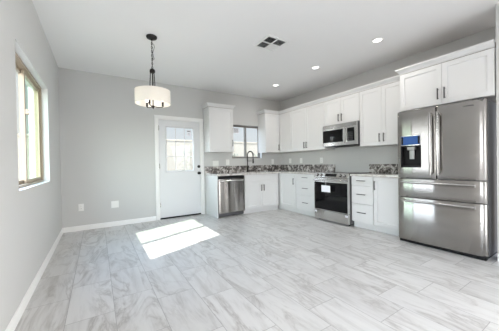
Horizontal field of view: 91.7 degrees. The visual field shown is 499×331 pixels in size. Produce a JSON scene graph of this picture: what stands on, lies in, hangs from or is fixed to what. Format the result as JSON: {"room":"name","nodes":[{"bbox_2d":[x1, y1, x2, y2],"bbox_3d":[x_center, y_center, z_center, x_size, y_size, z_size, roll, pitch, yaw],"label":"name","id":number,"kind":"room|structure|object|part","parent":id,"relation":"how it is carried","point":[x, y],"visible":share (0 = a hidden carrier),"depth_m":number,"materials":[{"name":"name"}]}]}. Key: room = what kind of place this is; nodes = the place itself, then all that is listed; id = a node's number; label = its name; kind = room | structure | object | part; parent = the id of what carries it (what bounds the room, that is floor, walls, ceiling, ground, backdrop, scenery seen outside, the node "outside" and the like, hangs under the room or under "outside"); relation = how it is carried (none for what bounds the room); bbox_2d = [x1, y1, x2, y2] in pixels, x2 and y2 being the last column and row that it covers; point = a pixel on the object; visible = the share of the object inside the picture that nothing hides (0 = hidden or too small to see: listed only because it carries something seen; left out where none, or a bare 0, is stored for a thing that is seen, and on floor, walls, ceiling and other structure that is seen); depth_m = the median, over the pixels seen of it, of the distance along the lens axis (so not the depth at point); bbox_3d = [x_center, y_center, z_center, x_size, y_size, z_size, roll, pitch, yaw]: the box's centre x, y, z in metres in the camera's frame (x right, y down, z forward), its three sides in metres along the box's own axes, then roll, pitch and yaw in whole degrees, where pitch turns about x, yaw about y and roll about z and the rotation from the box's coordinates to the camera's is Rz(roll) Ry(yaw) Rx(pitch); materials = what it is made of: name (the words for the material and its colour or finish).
{"room":"kitchen","nodes":[
{"label":"kitchen","id":0,"kind":"room"},
{"bbox_2d":[0,0,61,330],"bbox_3d":[-0.838,-0.184,0.179,0.190,2.935,9.495,-1,1,-32],"label":"wall","id":1,"kind":"structure","parent":0,"point":[31,215],"depth_m":2.06,"materials":[{"name":"grey paint"}]},
{"bbox_2d":[15,52,43,187],"bbox_3d":[-2.258,-0.391,2.443,0.097,1.183,1.460,-1,1,-32],"label":"window","id":2,"kind":"structure","parent":1,"relation":"in","point":[24,73],"depth_m":2.49,"materials":[{"name":"beige plastic"}]},
{"bbox_3d":[-2.107,-0.391,2.140,0.020,1.133,0.735,-1,1,-32],"label":"fixed sash","id":3,"kind":"part","parent":2,"relation":"part of","materials":[{"name":"beige plastic"}]},
{"bbox_3d":[-2.442,-0.390,2.723,0.022,1.133,0.740,-1,1,-32],"label":"sliding sash","id":4,"kind":"part","parent":2,"relation":"part of","materials":[{"name":"beige plastic"}]},
{"bbox_2d":[5,228,62,330],"bbox_3d":[-0.716,1.088,0.224,0.013,0.086,9.145,-1,1,-32],"label":"baseboard","id":5,"kind":"structure","parent":1,"relation":"attached to","point":[12,325],"depth_m":2.09,"materials":[{"name":"white paint"}]},
{"bbox_2d":[58,67,281,227],"bbox_3d":[-1.119,-0.229,5.488,4.991,2.935,0.190,-1,1,-32],"label":"wall","id":6,"kind":"structure","parent":0,"point":[107,140],"depth_m":4.51,"materials":[{"name":"grey paint"}]},
{"bbox_2d":[78,204,83,210],"bbox_3d":[-2.935,0.732,4.225,0.078,0.124,0.009,-1,1,-32],"label":"wall outlet","id":7,"kind":"object","parent":6,"relation":"attached to","point":[80,206],"visible":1,"depth_m":4.22,"materials":[{"name":"white plastic"}]},
{"bbox_2d":[63,216,155,232],"bbox_3d":[-2.512,1.080,4.488,1.490,0.086,0.013,-1,1,-32],"label":"baseboard","id":8,"kind":"structure","parent":6,"relation":"attached to","point":[146,219],"depth_m":4.43,"materials":[{"name":"white paint"}]},
{"bbox_2d":[111,201,118,207],"bbox_3d":[-2.497,0.721,4.502,0.122,0.124,0.006,-1,1,-32],"label":"blank wall plate","id":9,"kind":"object","parent":6,"relation":"attached to","point":[114,204],"visible":1,"depth_m":4.50,"materials":[{"name":"white plastic"}]},
{"bbox_2d":[158,119,200,219],"bbox_3d":[-1.464,0.075,5.155,0.881,2.042,0.117,-1,1,-32],"label":"door","id":10,"kind":"structure","parent":6,"relation":"in","point":[180,190],"depth_m":5.16,"materials":[{"name":"white paint"}]},
{"bbox_2d":[165,126,194,171],"bbox_3d":[-1.479,-0.347,5.175,0.619,0.964,0.040,-1,1,-32],"label":"grille","id":11,"kind":"object","parent":10,"relation":"attached to","point":[185,127],"depth_m":5.22,"materials":[{"name":"white paint"}]},
{"bbox_2d":[154,115,204,219],"bbox_3d":[-1.489,0.034,5.202,1.034,2.127,0.139,-1,1,-32],"label":"door frame","id":12,"kind":"structure","parent":6,"relation":"attached to","point":[156,117],"depth_m":5.05,"materials":[{"name":"white paint"}]},
{"bbox_2d":[213,161,218,165],"bbox_3d":[-0.779,-0.051,5.582,0.150,0.118,0.010,-1,1,-32],"label":"light switch","id":13,"kind":"object","parent":6,"relation":"attached to","point":[215,163],"visible":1,"depth_m":5.58,"materials":[{"name":"white plastic"}]},
{"bbox_2d":[201,102,234,152],"bbox_3d":[-0.688,-0.820,5.432,0.684,1.044,0.364,-1,1,-32],"label":"upper cabinet","id":14,"kind":"object","parent":6,"relation":"attached to","point":[217,118],"visible":1,"depth_m":5.30,"materials":[{"name":"white paint"}]},
{"bbox_3d":[-0.698,-1.306,5.430,0.684,0.072,0.358,-1,1,-32],"label":"crown molding","id":15,"kind":"part","parent":14,"relation":"part of","materials":[{"name":"white paint"}]},
{"bbox_3d":[-0.615,-0.779,5.317,0.580,0.958,0.020,-1,1,-32],"label":"door","id":16,"kind":"part","parent":14,"relation":"part of","materials":[{"name":"white paint"}]},
{"bbox_2d":[232,125,259,157],"bbox_3d":[-0.114,-0.590,6.133,0.865,0.817,0.070,-1,1,-32],"label":"window","id":17,"kind":"structure","parent":6,"relation":"in","point":[235,130],"depth_m":6.12,"materials":[{"name":"grey"}]},
{"bbox_3d":[-0.265,-0.586,6.020,0.426,0.773,0.024,-1,1,-32],"label":"sliding sash","id":18,"kind":"part","parent":17,"relation":"part of","materials":[{"name":"grey"}]},
{"bbox_3d":[0.044,-0.594,6.248,0.430,0.773,0.024,-1,1,-32],"label":"fixed sash","id":19,"kind":"part","parent":17,"relation":"part of","materials":[{"name":"grey"}]},
{"bbox_2d":[258,113,279,152],"bbox_3d":[0.637,-0.816,6.266,0.753,0.972,0.364,-1,1,-32],"label":"upper cabinet","id":20,"kind":"object","parent":6,"relation":"attached to","point":[268,124],"visible":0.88,"depth_m":6.07,"materials":[{"name":"white paint"}]},
{"bbox_3d":[0.571,-0.807,6.064,0.423,0.958,0.020,-1,1,-32],"label":"door","id":21,"kind":"part","parent":20,"relation":"part of","materials":[{"name":"white paint"}]},
{"bbox_2d":[256,75,399,114],"bbox_3d":[1.264,-1.337,4.918,0.501,0.072,3.314,-1,1,-32],"label":"crown molding","id":22,"kind":"structure","parent":20,"relation":"attached to","point":[394,78],"depth_m":4.62,"materials":[{"name":"white paint"}]},
{"bbox_2d":[15,208,498,330],"bbox_3d":[1.297,1.142,1.514,4.891,0.120,9.485,-1,1,-32],"label":"floor","id":23,"kind":"structure","parent":0,"point":[278,269],"depth_m":2.31,"materials":[{"name":"grey tile"}]},
{"bbox_2d":[206,175,217,217],"bbox_3d":[-0.812,0.651,5.212,0.020,0.868,0.599,-1,1,-32],"label":"cabinet end panel","id":24,"kind":"object","parent":23,"relation":"on","point":[211,181],"visible":0.97,"depth_m":5.17,"materials":[{"name":"white paint"}]},
{"bbox_2d":[218,175,244,216],"bbox_3d":[-0.511,0.644,5.343,0.613,0.862,0.661,-1,1,-32],"label":"dishwasher","id":25,"kind":"object","parent":23,"relation":"on","point":[231,195],"visible":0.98,"depth_m":5.10,"materials":[{"name":"grey metal"}]},
{"bbox_3d":[-0.357,0.313,5.086,0.579,0.026,0.061,-1,1,-32],"label":"handle","id":26,"kind":"part","parent":25,"relation":"part of","materials":[{"name":"silver metal"}]},
{"bbox_2d":[243,173,278,213],"bbox_3d":[0.149,0.628,5.784,0.955,0.868,0.655,-1,1,-32],"label":"base cabinet","id":27,"kind":"object","parent":23,"relation":"on","point":[261,191],"visible":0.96,"depth_m":5.52,"materials":[{"name":"white paint"}]},
{"bbox_3d":[0.093,0.658,5.416,0.459,0.594,0.020,-1,1,-32],"label":"door","id":28,"kind":"part","parent":27,"relation":"part of","materials":[{"name":"white paint"}]},
{"bbox_3d":[0.282,0.276,5.536,0.921,0.149,0.020,-1,1,-32],"label":"false drawer","id":29,"kind":"part","parent":27,"relation":"part of","materials":[{"name":"white paint"}]},
{"bbox_3d":[0.484,0.648,5.662,0.459,0.594,0.020,-1,1,-32],"label":"door","id":30,"kind":"part","parent":27,"relation":"part of","materials":[{"name":"white paint"}]},
{"bbox_2d":[278,173,297,212],"bbox_3d":[0.938,0.612,5.966,0.632,0.868,1.167,-1,1,-32],"label":"base cabinet","id":31,"kind":"object","parent":23,"relation":"on","point":[286,183],"visible":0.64,"depth_m":5.57,"materials":[{"name":"white paint"}]},
{"bbox_2d":[205,164,334,175],"bbox_3d":[0.411,0.097,5.283,2.229,0.193,1.781,-1,1,-32],"label":"countertop","id":32,"kind":"structure","parent":31,"relation":"on","point":[253,169],"depth_m":5.71,"materials":[{"name":"stone"}]},
{"bbox_2d":[247,151,253,171],"bbox_3d":[0.030,-0.102,5.960,0.203,0.521,0.118,-1,1,23],"label":"kitchen faucet","id":33,"kind":"object","parent":32,"relation":"on","point":[249,151],"visible":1,"depth_m":5.94,"materials":[{"name":"brown metal"}]},
{"bbox_2d":[296,174,314,216],"bbox_3d":[1.410,0.611,5.216,0.632,0.868,0.594,-1,1,-32],"label":"base cabinet","id":34,"kind":"object","parent":23,"relation":"on","point":[305,204],"visible":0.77,"depth_m":5.08,"materials":[{"name":"white paint"}]},
{"bbox_3d":[1.179,0.488,5.071,0.020,0.292,0.590,-1,1,-32],"label":"drawer","id":35,"kind":"part","parent":34,"relation":"part of","materials":[{"name":"white paint"}]},
{"bbox_3d":[1.175,0.263,5.069,0.020,0.147,0.590,-1,1,-32],"label":"drawer","id":36,"kind":"part","parent":34,"relation":"part of","materials":[{"name":"white paint"}]},
{"bbox_3d":[1.185,0.789,5.074,0.020,0.298,0.590,-1,1,-32],"label":"drawer","id":37,"kind":"part","parent":34,"relation":"part of","materials":[{"name":"white paint"}]},
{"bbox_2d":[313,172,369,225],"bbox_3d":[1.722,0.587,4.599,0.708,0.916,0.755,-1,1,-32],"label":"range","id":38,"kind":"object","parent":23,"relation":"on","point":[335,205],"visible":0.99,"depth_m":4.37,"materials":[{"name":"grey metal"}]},
{"bbox_2d":[321,185,329,191],"bbox_3d":[1.409,0.368,4.443,0.039,0.234,0.200,-1,1,-32],"label":"tag","id":39,"kind":"object","parent":38,"relation":"hanging from","point":[324,188],"visible":1,"depth_m":4.44,"materials":[{"name":"white paper"}]},
{"bbox_3d":[1.443,0.270,4.424,0.062,0.027,0.715,-1,1,-32],"label":"handle","id":40,"kind":"part","parent":38,"relation":"part of","materials":[{"name":"silver metal"}]},
{"bbox_3d":[1.488,0.180,4.452,0.046,0.091,0.755,-1,1,-32],"label":"control panel","id":41,"kind":"part","parent":38,"relation":"part of","materials":[{"name":"silver metal"}]},
{"bbox_3d":[1.494,0.535,4.455,0.045,0.606,0.755,-1,1,-32],"label":"oven door","id":42,"kind":"part","parent":38,"relation":"part of","materials":[{"name":"black glass"}]},
{"bbox_3d":[1.502,0.932,4.459,0.045,0.173,0.755,-1,1,-32],"label":"storage drawer","id":43,"kind":"part","parent":38,"relation":"part of","materials":[{"name":"silver metal"}]},
{"bbox_2d":[322,172,369,173],"bbox_3d":[1.760,0.139,4.624,0.597,0.012,0.755,-1,1,-32],"label":"cooktop","id":44,"kind":"object","parent":38,"relation":"in","point":[322,172],"depth_m":4.51,"materials":[{"name":"black glass"}]},
{"bbox_2d":[351,176,375,230],"bbox_3d":[2.088,0.609,4.140,0.632,0.868,0.382,-1,1,-32],"label":"base cabinet","id":45,"kind":"object","parent":23,"relation":"on","point":[362,187],"visible":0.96,"depth_m":3.98,"materials":[{"name":"white paint"}]},
{"bbox_3d":[1.853,0.261,3.992,0.020,0.147,0.378,-1,1,-32],"label":"drawer","id":46,"kind":"part","parent":45,"relation":"part of","materials":[{"name":"white paint"}]},
{"bbox_3d":[1.863,0.787,3.997,0.020,0.298,0.378,-1,1,-32],"label":"drawer","id":47,"kind":"part","parent":45,"relation":"part of","materials":[{"name":"white paint"}]},
{"bbox_3d":[1.857,0.486,3.995,0.020,0.292,0.378,-1,1,-32],"label":"drawer","id":48,"kind":"part","parent":45,"relation":"part of","materials":[{"name":"white paint"}]},
{"bbox_2d":[373,177,398,235],"bbox_3d":[2.302,0.608,3.800,0.632,0.868,0.409,-1,1,-32],"label":"base cabinet","id":49,"kind":"object","parent":23,"relation":"on","point":[386,206],"visible":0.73,"depth_m":3.67,"materials":[{"name":"white paint"}]},
{"bbox_2d":[350,164,398,177],"bbox_3d":[2.184,0.077,3.972,0.623,0.193,0.832,-1,1,-32],"label":"countertop","id":50,"kind":"structure","parent":49,"relation":"on","point":[376,170],"depth_m":4.14,"materials":[{"name":"stone"}]},
{"bbox_2d":[397,97,497,260],"bbox_3d":[2.569,0.148,3.163,0.782,1.789,0.910,-1,1,-32],"label":"refrigerator","id":51,"kind":"object","parent":23,"relation":"on","point":[447,154],"visible":1,"depth_m":2.88,"materials":[{"name":"grey metal"}]},
{"bbox_3d":[2.205,-0.282,3.203,0.083,0.896,0.454,-1,1,-32],"label":"door","id":52,"kind":"part","parent":51,"relation":"part of","materials":[{"name":"silver metal"}]},
{"bbox_3d":[2.245,-0.267,3.006,0.083,0.775,0.025,-1,1,-32],"label":"handle","id":53,"kind":"part","parent":51,"relation":"part of","materials":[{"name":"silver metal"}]},
{"bbox_3d":[2.284,0.465,2.989,0.076,0.025,0.751,-1,1,-34],"label":"handle","id":54,"kind":"part","parent":51,"relation":"part of","materials":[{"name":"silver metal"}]},
{"bbox_3d":[2.279,0.220,2.987,0.076,0.025,0.751,-1,1,-34],"label":"handle","id":55,"kind":"part","parent":51,"relation":"part of","materials":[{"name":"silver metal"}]},
{"bbox_3d":[2.287,-0.267,2.943,0.083,0.775,0.025,-1,1,-32],"label":"handle","id":56,"kind":"part","parent":51,"relation":"part of","materials":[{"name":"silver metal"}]},
{"bbox_3d":[2.337,0.298,3.016,0.083,0.245,0.910,-1,1,-32],"label":"freezer drawer","id":57,"kind":"part","parent":51,"relation":"part of","materials":[{"name":"silver metal"}]},
{"bbox_3d":[2.345,0.716,3.020,0.083,0.574,0.910,-1,1,-32],"label":"freezer drawer","id":58,"kind":"part","parent":51,"relation":"part of","materials":[{"name":"silver metal"}]},
{"bbox_3d":[2.453,-0.283,2.818,0.073,0.896,0.450,-1,1,-32],"label":"door","id":59,"kind":"part","parent":51,"relation":"part of","materials":[{"name":"silver metal"}]},
{"bbox_2d":[32,0,498,101],"bbox_3d":[1.248,-1.777,1.489,5.181,0.150,9.485,-1,1,-32],"label":"ceiling","id":60,"kind":"structure","parent":0,"point":[208,45],"depth_m":3.17,"materials":[{"name":"white paint"}]},
{"bbox_2d":[134,34,170,108],"bbox_3d":[-1.259,-1.203,3.144,0.432,0.938,0.432,-1,1,-32],"label":"pendant lamp","id":61,"kind":"object","parent":60,"relation":"hanging from","point":[153,96],"visible":1,"depth_m":3.06,"materials":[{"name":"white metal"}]},
{"bbox_3d":[-1.264,-1.425,3.142,0.017,0.402,0.018,-1,1,13],"label":"chain","id":62,"kind":"part","parent":61,"relation":"part of","materials":[{"name":"brown metal"}]},
{"bbox_3d":[-1.254,-0.884,3.147,0.432,0.171,0.432,-1,1,-32],"label":"lamp shade","id":63,"kind":"part","parent":61,"relation":"part of","materials":[{"name":"white fabric"}]},
{"bbox_2d":[253,34,288,51],"bbox_3d":[0.301,-1.696,3.381,0.356,0.012,0.356,-1,1,-32],"label":"ceiling vent","id":64,"kind":"object","parent":60,"relation":"in","point":[271,43],"visible":1,"depth_m":3.37,"materials":[{"name":"white paint"}]},
{"bbox_2d":[371,37,383,42],"bbox_3d":[1.765,-1.725,3.343,0.156,0.008,0.156,-1,1,-32],"label":"recessed light","id":65,"kind":"object","parent":60,"relation":"in","point":[379,39],"visible":1,"depth_m":3.34,"materials":[{"name":"white paint"}]},
{"bbox_2d":[281,3,498,253],"bbox_3d":[3.180,-0.280,2.590,0.800,2.935,9.295,-1,1,-32],"label":"wall","id":66,"kind":"structure","parent":0,"point":[354,158],"depth_m":4.49,"materials":[{"name":"grey paint"}]},
{"bbox_2d":[279,111,290,152],"bbox_3d":[1.004,-0.821,6.091,0.328,0.972,0.431,-1,1,-32],"label":"upper cabinet","id":67,"kind":"object","parent":66,"relation":"attached to","point":[284,119],"visible":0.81,"depth_m":5.99,"materials":[{"name":"white paint"}]},
{"bbox_2d":[290,102,334,151],"bbox_3d":[1.380,-0.821,5.461,0.364,0.972,1.025,-1,1,-32],"label":"upper cabinet","id":68,"kind":"object","parent":66,"relation":"attached to","point":[306,123],"visible":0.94,"depth_m":5.34,"materials":[{"name":"white paint"}]},
{"bbox_3d":[1.124,-0.813,5.612,0.020,0.958,0.494,-1,1,-32],"label":"door","id":69,"kind":"part","parent":68,"relation":"part of","materials":[{"name":"white paint"}]},
{"bbox_3d":[1.397,-0.814,5.178,0.020,0.958,0.524,-1,1,-32],"label":"door","id":70,"kind":"part","parent":68,"relation":"part of","materials":[{"name":"white paint"}]},
{"bbox_2d":[324,92,359,125],"bbox_3d":[1.857,-1.055,4.694,0.364,0.508,0.771,-1,1,-32],"label":"upper cabinet","id":71,"kind":"object","parent":66,"relation":"attached to","point":[344,109],"visible":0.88,"depth_m":4.58,"materials":[{"name":"white paint"}]},
{"bbox_3d":[1.639,-1.047,4.785,0.020,0.494,0.382,-1,1,-32],"label":"door","id":72,"kind":"part","parent":71,"relation":"part of","materials":[{"name":"white paint"}]},
{"bbox_2d":[323,121,359,147],"bbox_3d":[1.828,-0.583,4.674,0.451,0.425,0.758,-1,1,-32],"label":"microwave oven","id":73,"kind":"object","parent":71,"relation":"attached to","point":[347,134],"visible":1,"depth_m":4.53,"materials":[{"name":"grey metal"}]},
{"bbox_3d":[1.639,-0.548,4.682,0.031,0.338,0.543,-1,1,-32],"label":"door","id":74,"kind":"part","parent":73,"relation":"part of","materials":[{"name":"black glass"}]},
{"bbox_3d":[1.841,-0.548,4.360,0.031,0.338,0.213,-1,1,-32],"label":"control panel","id":75,"kind":"part","parent":73,"relation":"part of","materials":[{"name":"silver metal"}]},
{"bbox_3d":[1.844,-1.047,4.459,0.020,0.494,0.382,-1,1,-32],"label":"door","id":76,"kind":"part","parent":71,"relation":"part of","materials":[{"name":"white paint"}]},
{"bbox_2d":[359,81,399,146],"bbox_3d":[2.283,-0.824,4.026,0.364,0.972,0.805,-1,1,-32],"label":"upper cabinet","id":77,"kind":"object","parent":66,"relation":"attached to","point":[379,106],"visible":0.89,"depth_m":3.98,"materials":[{"name":"white paint"}]},
{"bbox_3d":[2.060,-0.816,4.125,0.020,0.958,0.396,-1,1,-32],"label":"door","id":78,"kind":"part","parent":77,"relation":"part of","materials":[{"name":"white paint"}]},
{"bbox_3d":[2.275,-0.817,3.784,0.020,0.958,0.404,-1,1,-32],"label":"door","id":79,"kind":"part","parent":77,"relation":"part of","materials":[{"name":"white paint"}]},
{"bbox_2d":[369,164,397,172],"bbox_3d":[2.439,0.053,4.133,0.020,0.158,0.832,-1,1,-32],"label":"backsplash","id":80,"kind":"structure","parent":66,"relation":"attached to","point":[373,168],"depth_m":4.25,"materials":[{"name":"multicoloured stone"}]},
{"bbox_2d":[395,39,495,111],"bbox_3d":[2.627,-1.072,3.213,0.637,0.596,1.020,-1,1,-32],"label":"upper cabinet","id":81,"kind":"object","parent":66,"relation":"attached to","point":[469,73],"visible":0.99,"depth_m":2.96,"materials":[{"name":"white paint"}]},
{"bbox_3d":[2.284,-1.024,3.249,0.020,0.509,0.488,-1,1,-32],"label":"door","id":82,"kind":"part","parent":81,"relation":"part of","materials":[{"name":"white paint"}]},
{"bbox_3d":[2.625,-1.333,3.212,0.631,0.072,1.020,-1,1,-32],"label":"crown molding","id":83,"kind":"part","parent":81,"relation":"part of","materials":[{"name":"white paint"}]},
{"bbox_3d":[2.542,-1.025,2.840,0.020,0.509,0.474,-1,1,-32],"label":"door","id":84,"kind":"part","parent":81,"relation":"part of","materials":[{"name":"white paint"}]},
{"label":"outside","id":85,"kind":"structure","parent":0,"visible":0},
{"bbox_3d":[-1.058,1.238,6.422,55.000,0.080,36.000,-1,1,-32],"label":"ground","id":86,"kind":"structure","parent":85,"visible":0},
{"bbox_2d":[17,133,256,179],"bbox_3d":[1.078,0.026,11.431,18.000,2.170,0.240,-1,1,-32],"label":"wall","id":87,"kind":"structure","parent":86,"relation":"on","point":[173,163],"depth_m":9.00,"materials":[{"name":"beige"}]},
{"bbox_2d":[179,148,192,169],"bbox_3d":[-2.041,0.280,8.421,0.921,1.837,0.911,-2,1,-44],"label":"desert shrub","id":88,"kind":"object","parent":86,"relation":"on","point":[191,165],"visible":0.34,"depth_m":8.30,"materials":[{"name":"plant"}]}
]}

